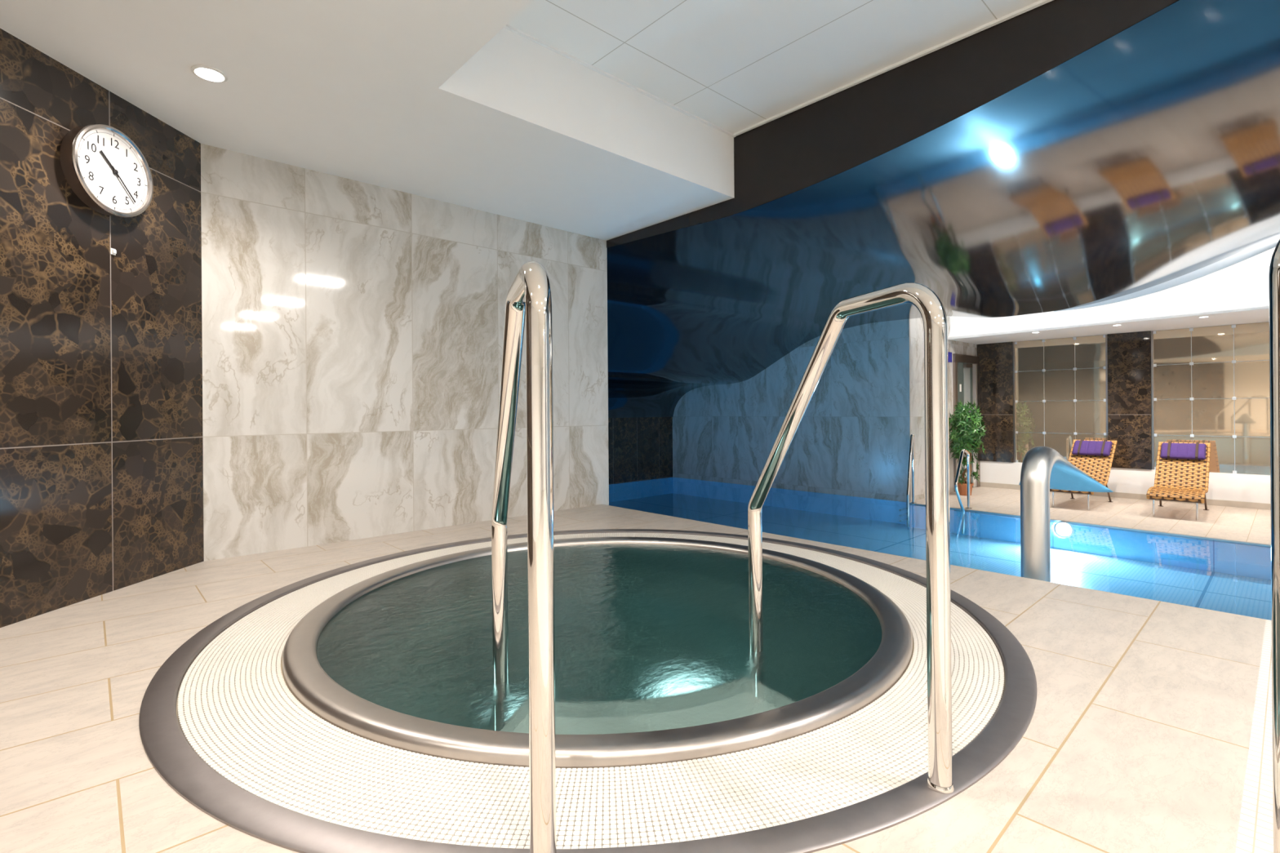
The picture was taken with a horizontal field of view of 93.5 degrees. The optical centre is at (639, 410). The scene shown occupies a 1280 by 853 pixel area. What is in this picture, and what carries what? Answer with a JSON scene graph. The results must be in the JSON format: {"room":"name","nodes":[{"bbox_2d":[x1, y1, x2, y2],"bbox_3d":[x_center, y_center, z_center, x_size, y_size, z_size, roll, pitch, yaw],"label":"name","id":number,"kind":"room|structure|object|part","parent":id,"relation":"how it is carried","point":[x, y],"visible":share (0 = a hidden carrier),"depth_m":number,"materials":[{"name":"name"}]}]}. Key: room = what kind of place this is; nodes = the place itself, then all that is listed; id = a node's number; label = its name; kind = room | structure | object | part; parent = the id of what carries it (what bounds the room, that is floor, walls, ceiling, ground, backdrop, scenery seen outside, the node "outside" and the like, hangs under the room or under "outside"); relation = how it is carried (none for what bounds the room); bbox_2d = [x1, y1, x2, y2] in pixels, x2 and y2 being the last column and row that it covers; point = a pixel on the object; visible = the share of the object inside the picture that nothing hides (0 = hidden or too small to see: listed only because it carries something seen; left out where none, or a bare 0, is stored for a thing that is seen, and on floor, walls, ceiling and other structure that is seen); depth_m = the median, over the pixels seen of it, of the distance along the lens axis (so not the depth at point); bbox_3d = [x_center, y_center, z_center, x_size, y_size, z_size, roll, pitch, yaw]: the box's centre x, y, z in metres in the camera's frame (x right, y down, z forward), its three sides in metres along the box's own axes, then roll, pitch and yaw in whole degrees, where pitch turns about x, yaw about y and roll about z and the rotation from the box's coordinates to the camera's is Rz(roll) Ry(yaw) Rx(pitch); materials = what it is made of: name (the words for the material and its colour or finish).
{"room":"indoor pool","nodes":[
{"label":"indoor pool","id":0,"kind":"room"},
{"bbox_2d":[0,28,204,627],"bbox_3d":[-2.336,-0.327,1.442,0.120,2.220,3.200,0,0,2],"label":"wall","id":1,"kind":"structure","parent":0,"point":[101,434],"depth_m":2.43,"materials":[{"name":"stone"}]},
{"bbox_2d":[59,123,153,217],"bbox_3d":[-2.204,-0.990,2.499,0.069,0.362,0.362,0,0,2],"label":"wall clock","id":2,"kind":"object","parent":1,"relation":"attached to","point":[104,167],"visible":1,"depth_m":2.47,"materials":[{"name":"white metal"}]},
{"bbox_2d":[110,248,116,255],"bbox_3d":[-2.227,-0.672,2.547,0.012,0.026,0.022,0,0,2],"label":"button","id":3,"kind":"object","parent":1,"relation":"attached to","point":[113,251],"visible":1,"depth_m":2.54,"materials":[{"name":"white plastic"}]},
{"bbox_2d":[0,0,733,240],"bbox_3d":[1.456,-1.601,-1.537,6.080,0.450,11.950,0,0,-43],"label":"ceiling","id":4,"kind":"structure","parent":0,"point":[437,100],"depth_m":2.75,"materials":[{"name":"white paint"}]},
{"bbox_2d":[191,64,227,82],"bbox_3d":[-1.726,-1.348,2.414,0.122,0.007,0.122,0,0,-43],"label":"recessed light","id":5,"kind":"object","parent":4,"relation":"in","point":[210,73],"visible":1,"depth_m":2.41,"materials":[{"name":"white glass"}]},
{"bbox_2d":[200,143,608,561],"bbox_3d":[-1.323,-0.335,3.935,2.785,2.220,0.120,0,0,-43],"label":"wall","id":6,"kind":"structure","parent":0,"point":[353,331],"depth_m":3.58,"materials":[{"name":"white stone"}]},
{"bbox_2d":[606,0,1177,247],"bbox_3d":[2.347,-1.575,1.994,0.012,0.595,7.740,0,0,-43],"label":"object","id":7,"kind":"structure","parent":6,"relation":"attached to","point":[831,135],"depth_m":3.07,"materials":[{"name":"black paint"}]},
{"bbox_2d":[0,504,1273,852],"bbox_3d":[1.334,0.775,-1.428,6.020,0.080,12.100,0,0,-43],"label":"floor","id":8,"kind":"structure","parent":0,"point":[1136,739],"depth_m":1.45,"materials":[{"name":"tile"}]},
{"bbox_2d":[138,528,1036,852],"bbox_3d":[-0.127,1.207,2.348,2.804,0.978,2.804,0,0,-43],"label":"tub rim","id":9,"kind":"object","parent":8,"relation":"in","point":[244,721],"visible":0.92,"depth_m":1.31,"materials":[{"name":"tile"}]},
{"bbox_2d":[491,261,556,852],"bbox_3d":[-0.271,0.464,1.315,0.049,1.446,0.768,0,0,-18],"label":"grab rail","id":10,"kind":"object","parent":9,"relation":"attached to","point":[529,294],"visible":0.94,"depth_m":0.96,"materials":[{"name":"silver metal"}]},
{"bbox_2d":[316,543,881,734],"bbox_3d":[-0.130,0.742,2.348,1.993,0.001,1.993,0,0,-43],"label":"water","id":11,"kind":"object","parent":9,"relation":"in","point":[648,637],"visible":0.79,"depth_m":1.94,"materials":[{"name":"teal liquid"}]},
{"bbox_2d":[747,282,954,793],"bbox_3d":[0.471,0.458,1.515,0.049,1.446,0.768,0,0,-18],"label":"grab rail","id":12,"kind":"object","parent":9,"relation":"attached to","point":[931,309],"visible":0.98,"depth_m":1.17,"materials":[{"name":"silver metal"}]},
{"bbox_2d":[1268,239,1279,852],"bbox_3d":[1.235,0.233,0.774,0.885,1.006,0.070,0,0,-2],"label":"grab rail","id":13,"kind":"object","parent":8,"relation":"on","point":[1274,267],"visible":1,"depth_m":0.76,"materials":[{"name":"silver metal"}]},
{"bbox_2d":[608,417,672,484],"bbox_3d":[-1.637,1.001,11.017,6.500,1.712,0.120,0,0,-43],"label":"wall","id":14,"kind":"structure","parent":0,"point":[640,448],"depth_m":12.44,"materials":[{"name":"tile"}]},
{"bbox_2d":[507,0,1039,133],"bbox_3d":[3.408,-1.816,-0.632,1.980,0.050,10.435,0,0,-43],"label":"ceiling","id":15,"kind":"structure","parent":0,"point":[735,65],"depth_m":2.87,"materials":[{"name":"paint"}]},
{"bbox_2d":[503,24,735,137],"bbox_3d":[-0.118,-1.758,3.201,1.980,0.012,0.017,0,0,-43],"label":"trim","id":16,"kind":"structure","parent":15,"relation":"attached to","point":[508,27],"depth_m":3.16,"materials":[{"name":"white paint"}]},
{"bbox_2d":[733,0,1053,136],"bbox_3d":[4.132,-1.790,0.022,0.020,0.012,10.418,0,0,-43],"label":"trim","id":17,"kind":"structure","parent":15,"relation":"attached to","point":[1040,2],"depth_m":3.04,"materials":[{"name":"white paint"}]},
{"bbox_2d":[672,319,911,502],"bbox_3d":[2.435,-0.274,11.300,0.120,4.200,5.270,0,0,-43],"label":"wall","id":18,"kind":"structure","parent":0,"point":[852,437],"depth_m":10.42,"materials":[{"name":"stone"}]},
{"bbox_2d":[910,316,977,501],"bbox_3d":[5.186,-0.084,10.269,2.766,3.020,0.120,0,0,-41],"label":"wall pillar","id":19,"kind":"structure","parent":18,"relation":"in","point":[917,329],"depth_m":9.56,"materials":[{"name":"paint"}]},
{"bbox_2d":[947,351,951,362],"bbox_3d":[5.284,-0.910,10.280,0.150,0.170,0.024,0,0,-41],"label":"wall sign","id":20,"kind":"object","parent":19,"relation":"attached to","point":[949,353],"visible":0.71,"depth_m":10.26,"materials":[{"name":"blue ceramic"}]},
{"bbox_2d":[952,353,980,492],"bbox_3d":[5.824,0.211,10.690,1.060,2.380,0.070,0,0,-41],"label":"door","id":21,"kind":"structure","parent":19,"relation":"attached to","point":[966,375],"depth_m":10.69,"materials":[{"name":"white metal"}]},
{"bbox_3d":[5.597,0.278,10.528,0.315,2.230,0.012,0,0,-41],"label":"pane","id":22,"kind":"part","parent":21,"relation":"part of","materials":[{"name":"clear glass"}]},
{"bbox_2d":[608,493,1271,620],"bbox_3d":[2.929,1.808,6.284,6.200,0.050,13.300,0,0,-43],"label":"swimming pool","id":23,"kind":"structure","parent":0,"point":[1240,595],"depth_m":7.29,"materials":[{"name":"liquid"}]},
{"bbox_3d":[0.605,1.640,4.052,0.320,0.400,13.160,0,0,-43],"label":"trim","id":24,"kind":"structure","parent":23,"relation":"on","visible":0},
{"bbox_2d":[1018,446,1113,582],"bbox_3d":[1.976,0.800,2.910,0.610,1.261,0.410,0,0,-43],"label":"spout","id":25,"kind":"object","parent":24,"relation":"on","point":[1043,468],"visible":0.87,"depth_m":2.74,"materials":[{"name":"metal"}]},
{"bbox_2d":[608,477,1271,580],"bbox_3d":[2.956,1.609,6.201,6.010,0.348,13.140,0,0,-43],"label":"wall","id":26,"kind":"structure","parent":0,"point":[1246,561],"depth_m":8.20,"materials":[{"name":"tile"}]},
{"bbox_2d":[1053,520,1074,537],"bbox_3d":[5.357,1.504,7.609,0.018,0.212,0.212,0,0,-43],"label":"lamp","id":27,"kind":"object","parent":26,"relation":"attached to","point":[1064,528],"visible":1,"depth_m":7.61,"materials":[{"name":"glass"}]},
{"bbox_2d":[905,502,1271,548],"bbox_3d":[6.627,1.408,6.109,0.040,0.034,8.045,0,0,-39],"label":"trim","id":28,"kind":"structure","parent":26,"relation":"attached to","point":[1201,538],"depth_m":7.06,"materials":[{"name":"tile"}]},
{"bbox_2d":[606,0,1279,417],"bbox_3d":[2.839,-1.035,6.112,6.302,2.318,13.140,0,0,-43],"label":"ceiling","id":29,"kind":"structure","parent":0,"point":[1148,157],"depth_m":4.18,"materials":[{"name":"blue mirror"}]},
{"bbox_2d":[1053,235,1279,311],"bbox_3d":[7.559,-1.792,5.712,0.040,0.936,6.150,0,0,-43],"label":"trim","id":30,"kind":"structure","parent":29,"relation":"attached to","point":[1267,245],"depth_m":6.91,"materials":[{"name":"white paint"}]},
{"bbox_2d":[977,342,1013,462],"bbox_3d":[6.431,-0.156,10.880,0.100,2.156,0.572,0,0,-43],"label":"wall pillar","id":31,"kind":"structure","parent":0,"point":[996,359],"depth_m":10.82,"materials":[{"name":"stone"}]},
{"bbox_2d":[909,486,1271,544],"bbox_3d":[7.729,1.586,7.121,3.400,0.400,8.030,0,0,-43],"label":"floor","id":32,"kind":"structure","parent":0,"point":[1233,523],"depth_m":8.11,"materials":[{"name":"tile"}]},
{"bbox_2d":[899,434,916,527],"bbox_3d":[4.025,1.051,9.037,0.466,1.387,0.092,0,0,-43],"label":"pool ladder","id":33,"kind":"object","parent":32,"relation":"on","point":[912,451],"visible":1,"depth_m":9.09,"materials":[{"name":"silver metal"}]},
{"bbox_3d":[4.089,1.051,9.096,0.242,1.387,0.042,0,0,-43],"label":"rail","id":34,"kind":"part","parent":33,"relation":"part of","materials":[{"name":"silver metal"}]},
{"bbox_2d":[954,448,972,533],"bbox_3d":[4.551,1.144,8.488,0.542,1.196,0.092,0,0,-43],"label":"pool ladder","id":35,"kind":"object","parent":32,"relation":"on","point":[968,486],"visible":1,"depth_m":8.48,"materials":[{"name":"silver metal"}]},
{"bbox_2d":[948,399,986,495],"bbox_3d":[5.412,0.606,9.954,0.612,1.596,0.592,0,0,-43],"label":"potted plant","id":36,"kind":"object","parent":32,"relation":"on","point":[962,439],"visible":0.91,"depth_m":9.88,"materials":[{"name":"green plant"}]},
{"bbox_3d":[5.393,1.304,9.982,0.248,0.200,0.248,0,0,-43],"label":"pot","id":37,"kind":"part","parent":36,"relation":"part of","materials":[{"name":"ceramic"}]},
{"bbox_2d":[1049,439,1116,510],"bbox_3d":[6.637,0.930,9.019,1.453,0.929,0.560,0,0,-41],"label":"lounge chair","id":38,"kind":"object","parent":32,"relation":"on","point":[1095,458],"visible":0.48,"depth_m":9.22,"materials":[{"name":"brown wicker"}]},
{"bbox_3d":[6.003,1.254,8.742,0.024,0.290,0.025,0,0,-41],"label":"leg","id":39,"kind":"part","parent":38,"relation":"part of","materials":[{"name":"metal"}]},
{"bbox_3d":[6.385,1.108,8.798,0.764,0.110,0.504,0,0,-41],"label":"seat","id":40,"kind":"part","parent":38,"relation":"part of","materials":[{"name":"wicker"}]},
{"bbox_3d":[6.460,0.824,9.213,1.442,0.690,0.034,0,0,-41],"label":"rail","id":41,"kind":"part","parent":38,"relation":"part of","materials":[{"name":"wicker"}]},
{"bbox_3d":[6.280,1.252,8.426,0.024,0.290,0.025,0,0,-41],"label":"leg","id":42,"kind":"part","parent":38,"relation":"part of","materials":[{"name":"metal"}]},
{"bbox_2d":[1071,440,1112,456],"bbox_3d":[7.032,0.587,9.366,0.224,0.220,0.476,0,0,-41],"label":"cushion","id":43,"kind":"object","parent":38,"relation":"on","point":[1079,448],"depth_m":9.33,"materials":[{"name":"purple fabric"}]},
{"bbox_3d":[6.920,0.786,9.267,0.661,0.606,0.504,0,0,-41],"label":"backrest","id":44,"kind":"part","parent":38,"relation":"part of","materials":[{"name":"wicker"}]},
{"bbox_3d":[6.805,0.821,8.818,1.442,0.690,0.034,0,0,-41],"label":"rail","id":45,"kind":"part","parent":38,"relation":"part of","materials":[{"name":"wicker"}]},
{"bbox_2d":[1146,441,1210,520],"bbox_3d":[7.372,0.924,8.221,1.453,0.929,0.560,0,0,-44],"label":"lounge chair","id":46,"kind":"object","parent":32,"relation":"on","point":[1182,468],"visible":1,"depth_m":8.39,"materials":[{"name":"wicker"}]},
{"bbox_3d":[7.184,0.818,8.405,1.442,0.690,0.034,0,0,-44],"label":"rail","id":47,"kind":"part","parent":46,"relation":"part of","materials":[{"name":"wicker"}]},
{"bbox_3d":[6.753,1.249,7.912,0.024,0.290,0.025,0,0,-44],"label":"leg","id":48,"kind":"part","parent":46,"relation":"part of","materials":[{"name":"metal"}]},
{"bbox_3d":[7.131,1.102,7.987,0.764,0.110,0.504,0,0,-44],"label":"seat","id":49,"kind":"part","parent":46,"relation":"part of","materials":[{"name":"wicker"}]},
{"bbox_3d":[7.641,0.781,8.484,0.661,0.606,0.504,0,0,-44],"label":"backrest","id":50,"kind":"part","parent":46,"relation":"part of","materials":[{"name":"wicker"}]},
{"bbox_2d":[1160,442,1206,459],"bbox_3d":[7.748,0.582,8.588,0.224,0.220,0.476,0,0,-44],"label":"cushion","id":51,"kind":"object","parent":46,"relation":"on","point":[1169,451],"depth_m":8.56,"materials":[{"name":"purple fabric"}]},
{"bbox_3d":[7.046,1.247,7.610,0.024,0.290,0.025,0,0,-44],"label":"leg","id":52,"kind":"part","parent":46,"relation":"part of","materials":[{"name":"metal"}]},
{"bbox_3d":[7.549,0.815,8.029,1.442,0.690,0.034,0,0,-44],"label":"rail","id":53,"kind":"part","parent":46,"relation":"part of","materials":[{"name":"wicker"}]},
{"bbox_2d":[946,247,1275,344],"bbox_3d":[5.606,-1.803,5.191,9.300,1.190,8.030,0,0,-43],"label":"ceiling","id":54,"kind":"structure","parent":0,"point":[1244,284],"depth_m":8.26,"materials":[{"name":"white paint"}]},
{"bbox_2d":[980,461,1270,503],"bbox_3d":[8.939,1.150,8.180,0.080,0.495,7.945,0,0,-43],"label":"wall","id":55,"kind":"structure","parent":0,"point":[1255,488],"depth_m":9.29,"materials":[{"name":"white paint"}]},
{"bbox_2d":[980,481,1270,510],"bbox_3d":[8.905,1.340,8.148,0.025,0.095,7.945,0,0,-43],"label":"baseboard","id":56,"kind":"structure","parent":55,"relation":"attached to","point":[1117,495],"depth_m":9.34,"materials":[{"name":"stone"}]},
{"bbox_2d":[1106,330,1151,469],"bbox_3d":[7.714,-0.166,9.485,0.100,2.156,0.534,0,0,-43],"label":"wall pillar","id":57,"kind":"structure","parent":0,"point":[1129,353],"depth_m":9.44,"materials":[{"name":"stone"}]},
{"bbox_3d":[8.977,-0.113,8.261,0.120,3.020,8.000,0,0,-43],"label":"wall","id":58,"kind":"structure","parent":0,"visible":0},
{"bbox_2d":[1013,334,1107,462],"bbox_3d":[7.079,-0.149,10.175,0.060,2.134,1.338,0,0,-43],"label":"mirror panel","id":59,"kind":"object","parent":58,"relation":"attached to","point":[1060,385],"visible":0.84,"depth_m":10.17,"materials":[{"name":"brown mirror"}]},
{"bbox_3d":[6.784,-0.951,10.498,0.012,0.524,0.438,0,0,-43],"label":"pane","id":60,"kind":"part","parent":59,"relation":"part of","materials":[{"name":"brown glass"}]},
{"bbox_3d":[6.788,-0.421,10.498,0.012,0.518,0.438,0,0,-43],"label":"pane","id":61,"kind":"part","parent":59,"relation":"part of","materials":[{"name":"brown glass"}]},
{"bbox_3d":[6.792,0.115,10.498,0.012,0.539,0.438,0,0,-43],"label":"pane","id":62,"kind":"part","parent":59,"relation":"part of","materials":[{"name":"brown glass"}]},
{"bbox_3d":[6.796,0.653,10.498,0.012,0.522,0.438,0,0,-43],"label":"pane","id":63,"kind":"part","parent":59,"relation":"part of","materials":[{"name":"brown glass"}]},
{"bbox_3d":[7.084,-0.953,10.172,0.012,0.524,0.433,0,0,-43],"label":"pane","id":64,"kind":"part","parent":59,"relation":"part of","materials":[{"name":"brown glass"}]},
{"bbox_3d":[7.088,-0.424,10.172,0.012,0.518,0.433,0,0,-43],"label":"pane","id":65,"kind":"part","parent":59,"relation":"part of","materials":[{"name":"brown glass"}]},
{"bbox_3d":[7.092,0.113,10.172,0.012,0.539,0.433,0,0,-43],"label":"pane","id":66,"kind":"part","parent":59,"relation":"part of","materials":[{"name":"brown mirror"}]},
{"bbox_3d":[7.096,0.651,10.172,0.012,0.522,0.433,0,0,-43],"label":"pane","id":67,"kind":"part","parent":59,"relation":"part of","materials":[{"name":"brown mirror"}]},
{"bbox_3d":[7.378,-0.955,9.853,0.012,0.524,0.419,0,0,-43],"label":"pane","id":68,"kind":"part","parent":59,"relation":"part of","materials":[{"name":"brown mirror"}]},
{"bbox_3d":[7.382,-0.426,9.853,0.012,0.518,0.419,0,0,-43],"label":"pane","id":69,"kind":"part","parent":59,"relation":"part of","materials":[{"name":"brown mirror"}]},
{"bbox_3d":[7.386,0.110,9.853,0.012,0.539,0.419,0,0,-43],"label":"pane","id":70,"kind":"part","parent":59,"relation":"part of","materials":[{"name":"brown mirror"}]},
{"bbox_3d":[7.390,0.649,9.853,0.012,0.522,0.419,0,0,-43],"label":"pane","id":71,"kind":"part","parent":59,"relation":"part of","materials":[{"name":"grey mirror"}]},
{"bbox_2d":[1151,322,1270,475],"bbox_3d":[8.348,-0.158,8.796,0.060,2.134,1.334,0,0,-43],"label":"mirror panel","id":72,"kind":"object","parent":58,"relation":"attached to","point":[1210,384],"visible":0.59,"depth_m":8.75,"materials":[{"name":"brown mirror"}]},
{"bbox_3d":[8.054,-0.960,9.118,0.012,0.524,0.437,0,0,-43],"label":"pane","id":73,"kind":"part","parent":72,"relation":"part of","materials":[{"name":"brown mirror"}]},
{"bbox_3d":[8.058,-0.431,9.118,0.012,0.518,0.437,0,0,-43],"label":"pane","id":74,"kind":"part","parent":72,"relation":"part of","materials":[{"name":"brown mirror"}]},
{"bbox_3d":[8.062,0.105,9.118,0.012,0.539,0.437,0,0,-43],"label":"pane","id":75,"kind":"part","parent":72,"relation":"part of","materials":[{"name":"brown mirror"}]},
{"bbox_3d":[8.066,0.644,9.118,0.012,0.522,0.437,0,0,-43],"label":"pane","id":76,"kind":"part","parent":72,"relation":"part of","materials":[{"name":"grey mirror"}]},
{"bbox_3d":[8.356,-0.963,8.790,0.012,0.524,0.441,0,0,-43],"label":"pane","id":77,"kind":"part","parent":72,"relation":"part of","materials":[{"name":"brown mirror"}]},
{"bbox_3d":[8.360,-0.433,8.790,0.012,0.518,0.441,0,0,-43],"label":"pane","id":78,"kind":"part","parent":72,"relation":"part of","materials":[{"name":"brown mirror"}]},
{"bbox_3d":[8.364,0.103,8.790,0.012,0.539,0.441,0,0,-43],"label":"pane","id":79,"kind":"part","parent":72,"relation":"part of","materials":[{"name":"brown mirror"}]},
{"bbox_3d":[8.368,0.641,8.790,0.012,0.522,0.441,0,0,-43],"label":"pane","id":80,"kind":"part","parent":72,"relation":"part of","materials":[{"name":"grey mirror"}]},
{"bbox_3d":[8.649,-0.965,8.471,0.012,0.524,0.408,0,0,-43],"label":"pane","id":81,"kind":"part","parent":72,"relation":"part of","materials":[{"name":"beige mirror"}]},
{"bbox_3d":[8.653,-0.436,8.471,0.012,0.518,0.408,0,0,-43],"label":"pane","id":82,"kind":"part","parent":72,"relation":"part of","materials":[{"name":"beige mirror"}]},
{"bbox_3d":[8.657,0.101,8.471,0.012,0.539,0.408,0,0,-43],"label":"pane","id":83,"kind":"part","parent":72,"relation":"part of","materials":[{"name":"beige mirror"}]},
{"bbox_3d":[8.661,0.639,8.471,0.012,0.522,0.408,0,0,-43],"label":"pane","id":84,"kind":"part","parent":72,"relation":"part of","materials":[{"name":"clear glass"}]}
]}

